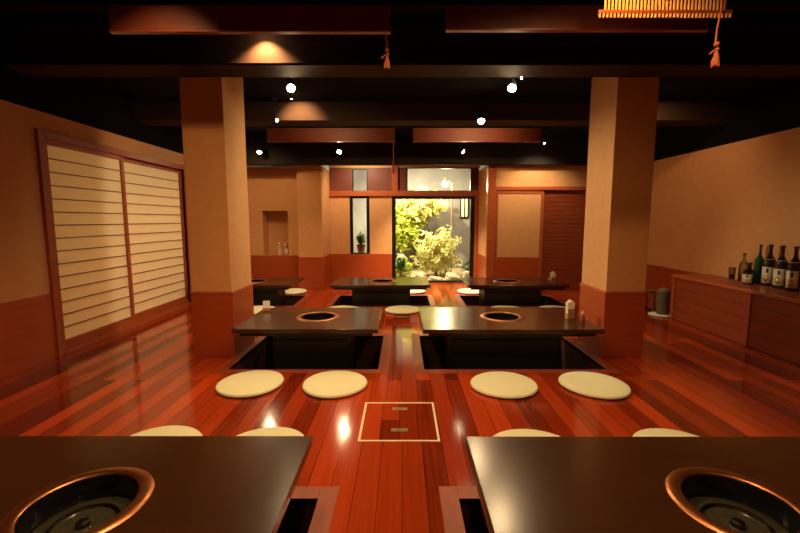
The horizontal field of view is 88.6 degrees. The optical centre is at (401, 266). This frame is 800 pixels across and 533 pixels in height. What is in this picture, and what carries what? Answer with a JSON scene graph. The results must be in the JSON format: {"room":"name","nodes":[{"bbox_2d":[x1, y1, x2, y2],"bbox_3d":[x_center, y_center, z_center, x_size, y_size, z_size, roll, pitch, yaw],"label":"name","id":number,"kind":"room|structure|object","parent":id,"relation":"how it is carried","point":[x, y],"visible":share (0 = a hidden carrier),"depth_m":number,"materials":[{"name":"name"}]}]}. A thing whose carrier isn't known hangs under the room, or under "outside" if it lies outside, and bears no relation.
{"room":"japanese barbecue restaurant","nodes":[
{"label":"japanese barbecue restaurant","id":0,"kind":"room"},
{"bbox_2d":[0,99,190,302],"bbox_3d":[-3.210,-0.194,3.083,0.120,2.190,9.170,0,6,0],"label":"wall","id":1,"kind":"structure","parent":0,"point":[23,258],"depth_m":3.44,"materials":[{"name":"beige paint"}]},
{"bbox_2d":[0,293,57,380],"bbox_3d":[-3.144,0.825,1.160,0.012,0.600,5.120,0,6,0],"label":"trim","id":2,"kind":"structure","parent":1,"relation":"attached to","point":[27,328],"depth_m":3.43,"materials":[{"name":"red wood"}]},
{"bbox_2d":[44,139,135,350],"bbox_3d":[-3.155,-0.223,4.207,0.030,1.925,1.050,0,6,0],"label":"shoji screen","id":3,"kind":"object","parent":1,"relation":"in","point":[87,189],"depth_m":4.14,"materials":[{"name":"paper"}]},
{"bbox_2d":[0,20,183,153],"bbox_3d":[-3.204,-1.581,2.890,0.132,0.610,9.100,0,6,0],"label":"trim","id":4,"kind":"structure","parent":1,"relation":"attached to","point":[75,99],"depth_m":3.95,"materials":[{"name":"black paint"}]},
{"bbox_2d":[34,128,191,357],"bbox_3d":[-3.183,-0.313,4.846,0.135,2.030,2.460,0,6,0],"label":"trim","id":5,"kind":"structure","parent":1,"relation":"attached to","point":[40,135],"depth_m":3.73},
{"bbox_2d":[123,157,188,321],"bbox_3d":[-3.195,-0.353,5.349,0.030,1.925,1.330,0,6,0],"label":"shoji screen","id":6,"kind":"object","parent":1,"relation":"in","point":[154,197],"depth_m":5.33,"materials":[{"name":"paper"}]},
{"bbox_2d":[245,137,588,164],"bbox_3d":[0.375,-1.933,6.886,7.050,0.450,0.120,0,6,0],"label":"ceiling beam","id":7,"kind":"structure","parent":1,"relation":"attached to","point":[556,150],"depth_m":6.83,"materials":[{"name":"black paint"}]},
{"bbox_2d":[247,167,298,254],"bbox_3d":[-2.500,-0.721,7.688,1.300,2.200,0.340,0,6,0],"label":"wall","id":8,"kind":"structure","parent":0,"point":[272,191],"depth_m":7.48,"materials":[{"name":"beige paint"}]},
{"bbox_2d":[250,255,298,287],"bbox_3d":[-2.500,0.094,7.603,1.300,0.600,0.012,0,6,0],"label":"trim","id":9,"kind":"structure","parent":8,"relation":"attached to","point":[261,265],"depth_m":7.59,"materials":[{"name":"red wood"}]},
{"bbox_2d":[283,241,288,254],"bbox_3d":[-2.147,-0.346,7.640,0.129,0.266,0.096,0,6,0],"label":"flower vase","id":10,"kind":"object","parent":8,"relation":"on","point":[286,251],"visible":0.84,"depth_m":7.62,"materials":[{"name":"beige ceramic"}]},
{"bbox_2d":[298,253,331,289],"bbox_3d":[-1.635,0.078,7.787,0.454,0.590,0.842,0,6,0],"label":"trim","id":11,"kind":"structure","parent":8,"relation":"attached to","point":[316,272],"depth_m":7.38,"materials":[{"name":"red wood"}]},
{"bbox_2d":[296,165,330,256],"bbox_3d":[-1.635,-0.725,7.728,0.430,2.200,0.880,0,6,0],"label":"wall pier","id":12,"kind":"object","parent":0,"point":[313,198],"visible":0.71,"depth_m":7.28,"materials":[{"name":"beige paint"}]},
{"bbox_2d":[0,283,799,532],"bbox_3d":[0.375,1.076,3.468,7.050,0.420,9.650,0,6,0],"label":"floor","id":13,"kind":"structure","parent":0,"point":[687,378],"depth_m":2.89,"materials":[{"name":"red wood"}]},
{"bbox_2d":[0,436,311,532],"bbox_3d":[-1.058,1.146,1.375,1.343,0.752,0.874,0,6,0],"label":"table","id":14,"kind":"object","parent":13,"relation":"on","point":[49,484],"visible":1,"depth_m":1.48,"materials":[{"name":"black paint"}]},
{"bbox_2d":[14,475,138,532],"bbox_3d":[-1.050,0.836,1.348,0.352,0.113,0.352,0,6,0],"label":"grill","id":15,"kind":"object","parent":14,"relation":"on","point":[70,503],"depth_m":1.41,"materials":[{"name":"black metal"}]},
{"bbox_2d":[131,425,202,435],"bbox_3d":[-1.342,0.987,2.217,0.488,0.037,0.500,-3,7,-28],"label":"floor cushion","id":16,"kind":"object","parent":13,"relation":"on","point":[173,430],"visible":0.2,"depth_m":2.37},
{"bbox_2d":[179,77,254,356],"bbox_3d":[-1.718,-0.499,3.863,0.393,2.620,0.518,0,6,0],"label":"pillar","id":17,"kind":"structure","parent":13,"relation":"on","point":[212,108],"depth_m":3.67,"materials":[{"name":"beige paint"}]},
{"bbox_2d":[215,370,283,397],"bbox_3d":[-1.152,0.884,3.120,0.486,0.037,0.502,0,6,0],"label":"floor cushion","id":18,"kind":"object","parent":13,"relation":"on","point":[247,384],"visible":1,"depth_m":3.06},
{"bbox_2d":[254,305,274,314],"bbox_3d":[-2.001,0.597,5.655,0.502,0.037,0.486,-5,8,-40],"label":"floor cushion","id":19,"kind":"object","parent":13,"relation":"on","point":[257,309],"visible":0.37,"depth_m":5.66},
{"bbox_2d":[237,427,303,435],"bbox_3d":[-0.756,0.990,2.193,0.489,0.037,0.499,-1,7,-12],"label":"floor cushion","id":20,"kind":"object","parent":13,"relation":"on","point":[268,431],"visible":0.16,"depth_m":2.36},
{"bbox_2d":[251,277,303,305],"bbox_3d":[-2.295,0.588,6.301,1.410,0.752,0.810,0,6,0],"label":"table","id":21,"kind":"object","parent":13,"relation":"on","point":[272,289],"visible":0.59,"depth_m":6.08,"materials":[{"name":"black paint"}]},
{"bbox_2d":[273,295,310,306],"bbox_3d":[-2.288,0.544,6.412,1.545,0.033,0.990,0,6,0],"label":"trim","id":22,"kind":"structure","parent":13,"relation":"on","point":[305,297],"depth_m":6.39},
{"bbox_2d":[285,288,306,294],"bbox_3d":[-1.900,0.429,7.116,0.488,0.037,0.500,3,7,22],"label":"floor cushion","id":23,"kind":"object","parent":13,"relation":"on","point":[291,291],"visible":0.77,"depth_m":7.00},
{"bbox_2d":[214,334,391,372],"bbox_3d":[-0.830,0.824,3.950,1.430,0.033,1.173,0,6,0],"label":"trim","id":24,"kind":"structure","parent":13,"relation":"on","point":[385,351],"depth_m":3.59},
{"bbox_2d":[232,308,382,368],"bbox_3d":[-0.830,0.852,3.971,1.250,0.752,0.880,0,6,0],"label":"table","id":25,"kind":"object","parent":13,"relation":"on","point":[303,338],"visible":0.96,"depth_m":3.69,"materials":[{"name":"black paint"}]},
{"bbox_2d":[262,301,270,310],"bbox_3d":[-1.385,0.403,4.192,0.080,0.105,0.040,-1,7,-8],"label":"card stand","id":26,"kind":"object","parent":25,"relation":"on","point":[266,304],"visible":1,"depth_m":4.18,"materials":[{"name":"brown"}]},
{"bbox_2d":[301,313,334,319],"bbox_3d":[-0.810,0.540,3.961,0.352,0.113,0.352,0,6,0],"label":"grill","id":27,"kind":"object","parent":25,"relation":"on","point":[304,316],"depth_m":4.09,"materials":[{"name":"black metal"}]},
{"bbox_2d":[288,486,338,532],"bbox_3d":[-1.040,1.115,1.384,1.491,0.033,1.109,0,6,0],"label":"trim","id":28,"kind":"structure","parent":13,"relation":"on","point":[325,496],"depth_m":1.85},
{"bbox_2d":[302,370,366,398],"bbox_3d":[-0.508,0.886,3.107,0.488,0.037,0.500,2,7,15],"label":"floor cushion","id":29,"kind":"object","parent":13,"relation":"on","point":[338,383],"visible":1,"depth_m":3.04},
{"bbox_2d":[328,305,358,307],"bbox_3d":[-0.816,0.597,5.656,0.499,0.037,0.489,4,8,34],"label":"floor cushion","id":30,"kind":"object","parent":13,"relation":"on","point":[340,306],"visible":0.3,"depth_m":5.78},
{"bbox_2d":[330,277,429,305],"bbox_3d":[-0.311,0.588,6.301,1.437,0.752,0.810,0,6,0],"label":"table","id":31,"kind":"object","parent":13,"relation":"on","point":[366,291],"visible":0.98,"depth_m":6.07,"materials":[{"name":"black paint"}]},
{"bbox_2d":[373,280,391,281],"bbox_3d":[-0.300,0.278,6.271,0.352,0.113,0.352,0,6,0],"label":"grill","id":32,"kind":"object","parent":31,"relation":"on","point":[373,280],"depth_m":6.41,"materials":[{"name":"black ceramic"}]},
{"bbox_2d":[326,295,436,306],"bbox_3d":[-0.301,0.544,6.412,1.608,0.033,0.990,0,6,0],"label":"trim","id":33,"kind":"structure","parent":13,"relation":"on","point":[430,297],"depth_m":6.31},
{"bbox_2d":[358,402,439,441],"bbox_3d":[-0.018,0.961,2.570,0.469,0.012,0.499,0,6,0],"label":"floor hatch","id":34,"kind":"object","parent":13,"relation":"on","point":[381,421],"visible":1,"depth_m":2.54,"materials":[{"name":"brown wood"}]},
{"bbox_2d":[385,305,418,314],"bbox_3d":[0.008,0.596,5.662,0.500,0.037,0.488,-3,7,-25],"label":"floor cushion","id":35,"kind":"object","parent":13,"relation":"on","point":[399,309],"visible":0.97,"depth_m":5.59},
{"bbox_2d":[410,290,424,293],"bbox_3d":[0.158,0.425,7.153,0.489,0.037,0.499,5,8,37],"label":"floor cushion","id":36,"kind":"object","parent":13,"relation":"on","point":[411,291],"visible":0.4,"depth_m":6.99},
{"bbox_2d":[439,486,480,532],"bbox_3d":[1.109,1.115,1.384,1.873,0.033,1.109,0,6,0],"label":"trim","id":37,"kind":"structure","parent":13,"relation":"on","point":[453,522],"depth_m":1.83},
{"bbox_2d":[457,288,478,294],"bbox_3d":[1.198,0.429,7.112,0.486,0.037,0.502,-5,8,-37],"label":"floor cushion","id":38,"kind":"object","parent":13,"relation":"on","point":[464,290],"visible":0.73,"depth_m":6.98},
{"bbox_2d":[470,371,537,398],"bbox_3d":[0.770,0.887,3.096,0.489,0.037,0.499,4,8,31],"label":"floor cushion","id":39,"kind":"object","parent":13,"relation":"on","point":[496,384],"visible":1,"depth_m":3.03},
{"bbox_2d":[454,295,565,306],"bbox_3d":[1.665,0.544,6.412,1.600,0.033,0.990,0,6,0],"label":"trim","id":40,"kind":"structure","parent":13,"relation":"on","point":[458,297],"depth_m":6.39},
{"bbox_2d":[419,307,604,368],"bbox_3d":[0.953,0.852,3.971,1.545,0.752,0.900,0,6,0],"label":"table","id":41,"kind":"object","parent":13,"relation":"on","point":[476,337],"visible":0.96,"depth_m":3.69,"materials":[{"name":"black paint"}]},
{"bbox_2d":[485,313,518,319],"bbox_3d":[0.965,0.540,3.961,0.352,0.113,0.352,0,6,0],"label":"grill","id":42,"kind":"object","parent":41,"relation":"on","point":[488,316],"depth_m":4.09,"materials":[{"name":"black metal"}]},
{"bbox_2d":[565,299,574,318],"bbox_3d":[1.585,0.401,3.871,0.084,0.180,0.054,-2,7,-14],"label":"napkin holder","id":43,"kind":"object","parent":41,"relation":"on","point":[570,305],"visible":1,"depth_m":3.85,"materials":[{"name":"brown"}]},
{"bbox_2d":[580,311,584,321],"bbox_3d":[1.655,0.454,3.755,0.048,0.102,0.048,0,6,0],"label":"sauce bottle","id":44,"kind":"object","parent":41,"relation":"on","point":[582,317],"visible":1,"depth_m":3.74,"materials":[{"name":"red"}]},
{"bbox_2d":[460,277,569,305],"bbox_3d":[1.671,0.588,6.301,1.457,0.752,0.810,0,6,0],"label":"table","id":45,"kind":"object","parent":13,"relation":"on","point":[493,291],"visible":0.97,"depth_m":6.07,"materials":[{"name":"black paint"}]},
{"bbox_2d":[497,280,517,281],"bbox_3d":[1.613,0.278,6.271,0.352,0.113,0.352,0,6,0],"label":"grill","id":46,"kind":"object","parent":45,"relation":"on","point":[497,280],"depth_m":6.40,"materials":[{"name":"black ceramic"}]},
{"bbox_2d":[549,271,555,283],"bbox_3d":[2.201,0.161,5.988,0.084,0.180,0.054,-1,7,-6],"label":"napkin holder","id":47,"kind":"object","parent":45,"relation":"on","point":[552,279],"visible":0.91,"depth_m":5.96,"materials":[{"name":"brown"}]},
{"bbox_2d":[411,334,620,372],"bbox_3d":[0.954,0.824,3.950,1.702,0.033,1.173,0,6,0],"label":"trim","id":48,"kind":"structure","parent":13,"relation":"on","point":[417,352],"depth_m":3.44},
{"bbox_2d":[493,429,559,436],"bbox_3d":[0.710,0.991,2.178,0.502,0.037,0.486,0,6,3],"label":"floor cushion","id":49,"kind":"object","parent":13,"relation":"on","point":[514,432],"visible":0.16,"depth_m":2.34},
{"bbox_2d":[540,305,565,307],"bbox_3d":[2.122,0.597,5.653,0.486,0.037,0.502,1,7,6],"label":"floor cushion","id":50,"kind":"object","parent":13,"relation":"on","point":[545,305],"visible":0.12,"depth_m":5.79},
{"bbox_2d":[558,371,630,399],"bbox_3d":[1.448,0.888,3.093,0.486,0.037,0.502,-6,9,-43],"label":"floor cushion","id":51,"kind":"object","parent":13,"relation":"on","point":[588,384],"visible":1,"depth_m":3.02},
{"bbox_2d":[578,77,659,356],"bbox_3d":[2.018,-0.500,3.873,0.383,2.620,0.538,0,6,0],"label":"pillar","id":52,"kind":"structure","parent":13,"relation":"on","point":[623,110],"depth_m":3.68,"materials":[{"name":"beige paint"}]},
{"bbox_2d":[464,436,799,532],"bbox_3d":[1.109,1.146,1.375,1.682,0.752,0.874,0,6,0],"label":"table","id":53,"kind":"object","parent":13,"relation":"on","point":[524,484],"visible":1,"depth_m":1.46,"materials":[{"name":"black paint"}]},
{"bbox_2d":[681,475,799,532],"bbox_3d":[1.105,0.836,1.348,0.352,0.113,0.352,0,6,0],"label":"grill","id":54,"kind":"object","parent":53,"relation":"on","point":[720,503],"depth_m":1.41,"materials":[{"name":"black metal"}]},
{"bbox_2d":[645,288,655,311],"bbox_3d":[3.360,0.465,5.709,0.192,0.290,0.242,0,6,0],"label":"wire crate","id":55,"kind":"object","parent":13,"relation":"on","point":[648,290],"visible":0.41,"depth_m":5.60,"materials":[{"name":"black metal"}]},
{"bbox_2d":[648,312,669,316],"bbox_3d":[3.395,0.633,5.404,0.263,0.022,0.270,2,7,15],"label":"floor cushion","id":56,"kind":"object","parent":13,"relation":"on","point":[655,314],"visible":0.78,"depth_m":5.35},
{"bbox_2d":[656,287,670,314],"bbox_3d":[3.425,0.448,5.375,0.158,0.352,0.158,0,6,0],"label":"waste bin","id":57,"kind":"object","parent":56,"relation":"on","point":[663,294],"visible":1,"depth_m":5.32,"materials":[{"name":"grey plastic"}]},
{"bbox_2d":[632,428,699,436],"bbox_3d":[1.502,0.991,2.186,0.500,0.037,0.488,2,7,18],"label":"floor cushion","id":58,"kind":"object","parent":13,"relation":"on","point":[651,432],"visible":0.12,"depth_m":2.34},
{"bbox_2d":[670,274,799,364],"bbox_3d":[3.646,0.577,3.462,0.481,0.567,3.550,0,6,0],"label":"cabinet","id":59,"kind":"object","parent":13,"relation":"on","point":[766,319],"depth_m":4.16,"materials":[{"name":"red wood"}]},
{"bbox_2d":[728,267,735,279],"bbox_3d":[3.790,0.079,4.709,0.068,0.139,0.068,0,6,0],"label":"drinking glass","id":60,"kind":"object","parent":59,"relation":"on","point":[730,276],"visible":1,"depth_m":4.70,"materials":[{"name":"black"}]},
{"bbox_2d":[671,274,799,303],"bbox_3d":[3.646,0.313,3.432,0.481,0.035,3.550,0,6,0],"label":"countertop","id":61,"kind":"structure","parent":59,"relation":"on","point":[714,280],"depth_m":4.22,"materials":[{"name":"wood"}]},
{"bbox_2d":[738,253,747,281],"bbox_3d":[3.800,0.009,4.560,0.084,0.315,0.084,0,6,0],"label":"bottle","id":62,"kind":"object","parent":59,"relation":"on","point":[743,253],"visible":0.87,"depth_m":4.59,"materials":[{"name":"clear glass"}]},
{"bbox_2d":[742,262,755,284],"bbox_3d":[3.699,0.073,4.371,0.105,0.230,0.105,0,6,0],"label":"bottle","id":63,"kind":"object","parent":59,"relation":"on","point":[748,276],"visible":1,"depth_m":4.34,"materials":[{"name":"brown glass"}]},
{"bbox_2d":[754,244,763,283],"bbox_3d":[3.835,-0.026,4.400,0.080,0.420,0.080,0,6,0],"label":"bottle","id":64,"kind":"object","parent":59,"relation":"on","point":[758,264],"visible":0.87,"depth_m":4.38,"materials":[{"name":"green glass"}]},
{"bbox_2d":[761,244,775,285],"bbox_3d":[3.809,-0.014,4.250,0.109,0.430,0.109,0,6,0],"label":"bottle","id":65,"kind":"object","parent":59,"relation":"on","point":[768,262],"visible":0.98,"depth_m":4.22,"materials":[{"name":"brown glass"}]},
{"bbox_2d":[772,245,788,288],"bbox_3d":[3.784,0.004,4.091,0.109,0.430,0.109,0,6,0],"label":"bottle","id":66,"kind":"object","parent":59,"relation":"on","point":[780,265],"visible":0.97,"depth_m":4.06,"materials":[{"name":"brown glass"}]},
{"bbox_2d":[785,246,799,291],"bbox_3d":[3.759,0.023,3.927,0.109,0.430,0.109,0,6,0],"label":"bottle","id":67,"kind":"object","parent":59,"relation":"on","point":[792,282],"visible":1,"depth_m":3.90,"materials":[{"name":"brown glass"}]},
{"bbox_2d":[0,12,799,136],"bbox_3d":[0.375,-1.877,3.149,7.290,0.280,9.920,0,6,0],"label":"ceiling","id":68,"kind":"structure","parent":0,"point":[130,88],"depth_m":4.27,"materials":[{"name":"black paint"}]},
{"bbox_2d":[257,134,261,153],"bbox_3d":[-2.290,-1.970,6.591,0.082,0.310,0.119,0,6,0],"label":"ceiling spotlight","id":69,"kind":"object","parent":68,"relation":"attached to","point":[259,148],"visible":1,"depth_m":6.58,"materials":[{"name":"black metal"}]},
{"bbox_2d":[270,97,277,121],"bbox_3d":[-1.441,-1.772,4.637,0.082,0.265,0.070,0,6,0],"label":"ceiling spotlight","id":70,"kind":"object","parent":68,"relation":"attached to","point":[271,98],"visible":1,"depth_m":4.63,"materials":[{"name":"black metal"}]},
{"bbox_2d":[286,77,295,92],"bbox_3d":[-1.000,-1.678,3.678,0.081,0.234,0.132,-2,7,-17],"label":"ceiling spotlight","id":71,"kind":"object","parent":68,"relation":"attached to","point":[290,86],"visible":0.61,"depth_m":3.65,"materials":[{"name":"black metal"}]},
{"bbox_2d":[267,127,394,172],"bbox_3d":[-1.052,-1.738,6.130,1.901,0.668,0.086,0,6,0],"label":"wooden valance","id":72,"kind":"object","parent":68,"relation":"hanging from","point":[280,134],"visible":1,"depth_m":6.07,"materials":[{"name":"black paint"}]},
{"bbox_2d":[336,142,341,153],"bbox_3d":[-1.013,-1.966,6.564,0.080,0.312,0.123,-2,7,-17],"label":"ceiling spotlight","id":73,"kind":"object","parent":68,"relation":"attached to","point":[338,147],"visible":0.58,"depth_m":6.55,"materials":[{"name":"black metal"}]},
{"bbox_2d":[0,0,799,11],"bbox_3d":[0.375,-1.760,2.628,7.050,0.195,0.100,0,6,0],"label":"trim","id":74,"kind":"structure","parent":68,"relation":"attached to","point":[5,5],"depth_m":2.59,"materials":[{"name":"black paint"}]},
{"bbox_2d":[108,2,390,69],"bbox_3d":[-0.958,-1.478,2.617,1.771,0.393,0.086,0,6,0],"label":"ceiling panel","id":75,"kind":"object","parent":74,"relation":"hanging from","point":[138,18],"visible":1,"depth_m":2.57,"materials":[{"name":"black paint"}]},
{"bbox_2d":[446,2,709,32],"bbox_3d":[1.105,-1.580,2.595,1.656,0.185,0.066,0,6,0],"label":"ceiling panel","id":76,"kind":"object","parent":74,"relation":"hanging from","point":[472,18],"visible":0.88,"depth_m":2.57,"materials":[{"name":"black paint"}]},
{"bbox_2d":[1,27,799,76],"bbox_3d":[0.375,-1.764,3.330,7.050,0.345,0.275,0,6,0],"label":"ceiling beam","id":77,"kind":"structure","parent":68,"relation":"attached to","point":[39,51],"depth_m":3.32,"materials":[{"name":"brown paint"}]},
{"bbox_2d":[132,101,736,125],"bbox_3d":[0.375,-1.829,4.925,7.050,0.215,0.300,0,6,0],"label":"ceiling beam","id":78,"kind":"structure","parent":68,"relation":"attached to","point":[149,113],"depth_m":4.78,"materials":[{"name":"brown paint"}]},
{"bbox_2d":[413,127,540,141],"bbox_3d":[1.113,-1.959,6.095,1.901,0.220,0.066,0,6,0],"label":"wooden valance","id":79,"kind":"object","parent":68,"relation":"hanging from","point":[527,134],"visible":1,"depth_m":6.07,"materials":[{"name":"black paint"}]},
{"bbox_2d":[477,96,484,124],"bbox_3d":[0.890,-1.748,4.605,0.082,0.303,0.131,1,7,10],"label":"ceiling spotlight","id":80,"kind":"object","parent":68,"relation":"attached to","point":[481,117],"visible":1,"depth_m":4.58,"materials":[{"name":"black metal"}]},
{"bbox_2d":[507,77,516,92],"bbox_3d":[0.993,-1.678,3.676,0.082,0.234,0.133,3,7,22],"label":"ceiling spotlight","id":81,"kind":"object","parent":68,"relation":"attached to","point":[512,85],"visible":0.66,"depth_m":3.65,"materials":[{"name":"black metal"}]},
{"bbox_2d":[597,0,732,67],"bbox_3d":[1.385,-1.424,2.133,0.710,0.750,0.080,0,6,0],"label":"bamboo blind","id":82,"kind":"object","parent":68,"relation":"hanging from","point":[715,61],"visible":1,"depth_m":2.15,"materials":[{"name":"wood"}]},
{"bbox_2d":[329,165,479,253],"bbox_3d":[0.050,-1.023,8.136,2.940,2.700,0.100,0,6,0],"label":"wall","id":83,"kind":"structure","parent":0,"point":[380,207],"depth_m":8.10,"materials":[{"name":"beige paint"}]},
{"bbox_2d":[350,196,369,253],"bbox_3d":[-0.835,-0.815,8.140,0.390,1.145,0.060,0,6,0],"label":"window","id":84,"kind":"structure","parent":83,"relation":"in","point":[351,197],"depth_m":8.11,"materials":[{"name":"black metal"}]},
{"bbox_2d":[352,169,367,190],"bbox_3d":[-0.820,-1.694,8.040,0.300,0.425,0.060,0,6,0],"label":"window","id":85,"kind":"structure","parent":83,"relation":"in","point":[352,169],"depth_m":8.02,"materials":[{"name":"black metal"}]},
{"bbox_2d":[331,254,391,282],"bbox_3d":[-0.810,0.036,8.200,1.220,0.580,0.012,0,6,0],"label":"trim","id":86,"kind":"structure","parent":83,"relation":"attached to","point":[343,265],"depth_m":8.19,"materials":[{"name":"red wood"}]},
{"bbox_2d":[392,165,397,190],"bbox_3d":[-0.140,-1.724,8.037,0.120,0.485,0.140,0,6,0],"label":"trim","id":87,"kind":"structure","parent":83,"relation":"attached to","point":[394,175],"depth_m":7.97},
{"bbox_2d":[329,168,478,190],"bbox_3d":[0.040,-1.704,8.039,2.920,0.445,0.060,0,6,0],"label":"trim","id":88,"kind":"structure","parent":83,"relation":"attached to","point":[340,179],"depth_m":8.01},
{"bbox_2d":[329,191,478,195],"bbox_3d":[0.040,-1.433,8.065,2.920,0.100,0.150,0,6,0],"label":"trim","id":89,"kind":"structure","parent":83,"relation":"attached to","point":[331,193],"depth_m":7.99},
{"bbox_2d":[392,196,474,282],"bbox_3d":[0.615,-0.533,8.187,1.630,1.715,0.090,0,6,0],"label":"window","id":90,"kind":"structure","parent":83,"relation":"in","point":[472,198],"depth_m":8.12,"materials":[{"name":"black metal"}]},
{"bbox_2d":[407,168,471,190],"bbox_3d":[0.725,-1.704,8.039,1.270,0.445,0.060,0,6,0],"label":"window","id":91,"kind":"structure","parent":83,"relation":"in","point":[407,168],"depth_m":8.02,"materials":[{"name":"black metal"}]},
{"bbox_3d":[-0.825,-0.234,8.455,0.950,0.060,0.345,0,6,0],"label":"ledge","id":92,"kind":"object","parent":83,"relation":"attached to","visible":0},
{"bbox_2d":[356,231,366,252],"bbox_3d":[-0.837,-0.494,8.410,0.202,0.466,0.212,3,7,27],"label":"potted plant","id":93,"kind":"object","parent":92,"relation":"on","point":[360,238],"visible":0.91,"depth_m":8.38,"materials":[{"name":"green plant"}]},
{"bbox_2d":[477,166,486,255],"bbox_3d":[1.550,-0.723,7.703,0.100,2.200,1.030,0,6,0],"label":"wall","id":94,"kind":"structure","parent":0,"point":[482,198],"depth_m":7.64,"materials":[{"name":"beige paint"}]},
{"bbox_2d":[473,196,477,276],"bbox_3d":[1.459,-0.530,8.132,0.058,1.720,0.120,0,6,0],"label":"trim","id":95,"kind":"structure","parent":94,"relation":"attached to","point":[476,197],"depth_m":8.08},
{"bbox_2d":[477,253,484,276],"bbox_3d":[1.494,0.078,7.743,0.012,0.600,0.930,0,6,0],"label":"trim","id":96,"kind":"structure","parent":94,"relation":"attached to","point":[480,258],"depth_m":7.77,"materials":[{"name":"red wood"}]},
{"bbox_2d":[496,165,586,186],"bbox_3d":[2.752,-0.666,7.206,2.295,2.200,0.130,0,6,0],"label":"wall","id":97,"kind":"structure","parent":0,"point":[506,175],"depth_m":7.04,"materials":[{"name":"beige paint"}]},
{"bbox_2d":[485,165,495,276],"bbox_3d":[1.538,-0.659,7.141,0.135,2.200,0.100,0,6,0],"label":"trim","id":98,"kind":"structure","parent":97,"relation":"attached to","point":[491,169],"depth_m":7.08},
{"bbox_2d":[494,190,543,276],"bbox_3d":[2.027,-0.440,7.163,0.845,1.760,0.035,0,6,0],"label":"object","id":99,"kind":"structure","parent":97,"relation":"in","point":[519,214],"depth_m":7.14,"materials":[{"name":"beige paint"}]},
{"bbox_2d":[496,187,585,189],"bbox_3d":[2.752,-1.346,7.078,2.295,0.060,0.110,0,6,0],"label":"trim","id":100,"kind":"structure","parent":97,"relation":"attached to","point":[497,188],"depth_m":7.03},
{"bbox_2d":[541,190,585,290],"bbox_3d":[2.840,-0.445,7.203,0.820,1.760,0.035,0,6,0],"label":"door","id":101,"kind":"structure","parent":97,"relation":"in","point":[564,210],"depth_m":7.18,"materials":[{"name":"wood"}]},
{"bbox_2d":[647,127,799,279],"bbox_3d":[3.960,-0.155,2.901,0.120,2.155,8.800,0,6,0],"label":"wall","id":102,"kind":"structure","parent":0,"point":[710,207],"depth_m":4.94,"materials":[{"name":"beige paint"}]},
{"bbox_2d":[645,264,699,306],"bbox_3d":[3.894,0.648,2.917,0.012,0.555,8.650,0,6,0],"label":"trim","id":103,"kind":"structure","parent":102,"relation":"attached to","point":[657,277],"depth_m":6.19,"materials":[{"name":"red wood"}]},
{"bbox_2d":[654,79,799,160],"bbox_3d":[3.954,-1.546,2.743,0.132,0.645,8.800,0,6,0],"label":"trim","id":104,"kind":"structure","parent":102,"relation":"attached to","point":[777,109],"depth_m":4.65,"materials":[{"name":"black paint"}]},
{"label":"outside","id":105,"kind":"structure","parent":0,"visible":0},
{"bbox_2d":[398,268,463,279],"bbox_3d":[0.250,0.235,9.814,7.500,0.100,2.950,0,6,0],"label":"floor","id":106,"kind":"structure","parent":105,"point":[457,271],"depth_m":10.14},
{"bbox_2d":[247,165,486,267],"bbox_3d":[0.250,-1.418,9.576,7.500,3.240,2.850,0,6,0],"label":"wall","id":107,"kind":"structure","parent":106,"relation":"on","point":[432,179],"depth_m":10.90,"materials":[{"name":"paint"}]},
{"bbox_2d":[460,199,468,217],"bbox_3d":[1.650,-1.574,10.862,0.220,0.580,0.040,0,6,0],"label":"wall lamp","id":108,"kind":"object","parent":107,"relation":"in","point":[464,203],"depth_m":10.86,"materials":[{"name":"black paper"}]},
{"bbox_2d":[396,257,406,276],"bbox_3d":[-0.024,0.050,8.677,0.281,0.545,0.245,2,7,20],"label":"shrub","id":109,"kind":"object","parent":106,"relation":"on","point":[401,263],"visible":0.98,"depth_m":8.63,"materials":[{"name":"green plant"}]},
{"bbox_2d":[396,253,413,276],"bbox_3d":[-0.025,-0.007,9.195,0.581,0.562,0.522,0,6,0],"label":"shrub","id":110,"kind":"object","parent":106,"relation":"on","point":[409,266],"visible":0.37,"depth_m":9.09,"materials":[{"name":"green plant"}]},
{"bbox_2d":[415,272,425,276],"bbox_3d":[0.416,0.201,8.897,0.246,0.182,0.236,-6,9,-45],"label":"rock","id":111,"kind":"object","parent":106,"relation":"on","point":[419,274],"visible":0.44,"depth_m":8.84,"materials":[{"name":"stone"}]},
{"bbox_2d":[396,183,449,261],"bbox_3d":[0.262,-0.954,10.260,1.813,2.184,1.000,0,6,0],"label":"tree","id":112,"kind":"object","parent":106,"relation":"on","point":[417,210],"visible":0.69,"depth_m":10.00,"materials":[{"name":"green plant"}]},
{"bbox_2d":[428,276,442,279],"bbox_3d":[0.717,0.252,8.765,0.336,0.108,0.170,0,6,0],"label":"rock","id":113,"kind":"object","parent":106,"relation":"on","point":[430,277],"visible":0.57,"depth_m":8.72,"materials":[{"name":"stone"}]},
{"bbox_2d":[410,225,462,275],"bbox_3d":[0.797,-0.355,9.417,1.230,1.194,0.764,0,6,0],"label":"shrub","id":114,"kind":"object","parent":106,"relation":"on","point":[439,254],"visible":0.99,"depth_m":9.22,"materials":[{"name":"yellow plant"}]},
{"bbox_2d":[442,178,452,271],"bbox_3d":[1.089,-0.983,9.953,0.267,2.290,0.150,0,6,0],"label":"garden lamp","id":115,"kind":"object","parent":106,"relation":"on","point":[444,183],"visible":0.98,"depth_m":9.87,"materials":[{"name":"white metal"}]},
{"bbox_2d":[444,272,459,279],"bbox_3d":[1.112,0.211,8.920,0.361,0.156,0.322,0,6,0],"label":"rock","id":116,"kind":"object","parent":106,"relation":"on","point":[449,276],"visible":0.93,"depth_m":8.84,"materials":[{"name":"stone"}]},
{"bbox_2d":[461,261,468,271],"bbox_3d":[1.541,0.043,9.347,0.361,0.416,0.358,3,7,27],"label":"shrub","id":117,"kind":"object","parent":106,"relation":"on","point":[466,266],"visible":0.24,"depth_m":9.35,"materials":[{"name":"green plant"}]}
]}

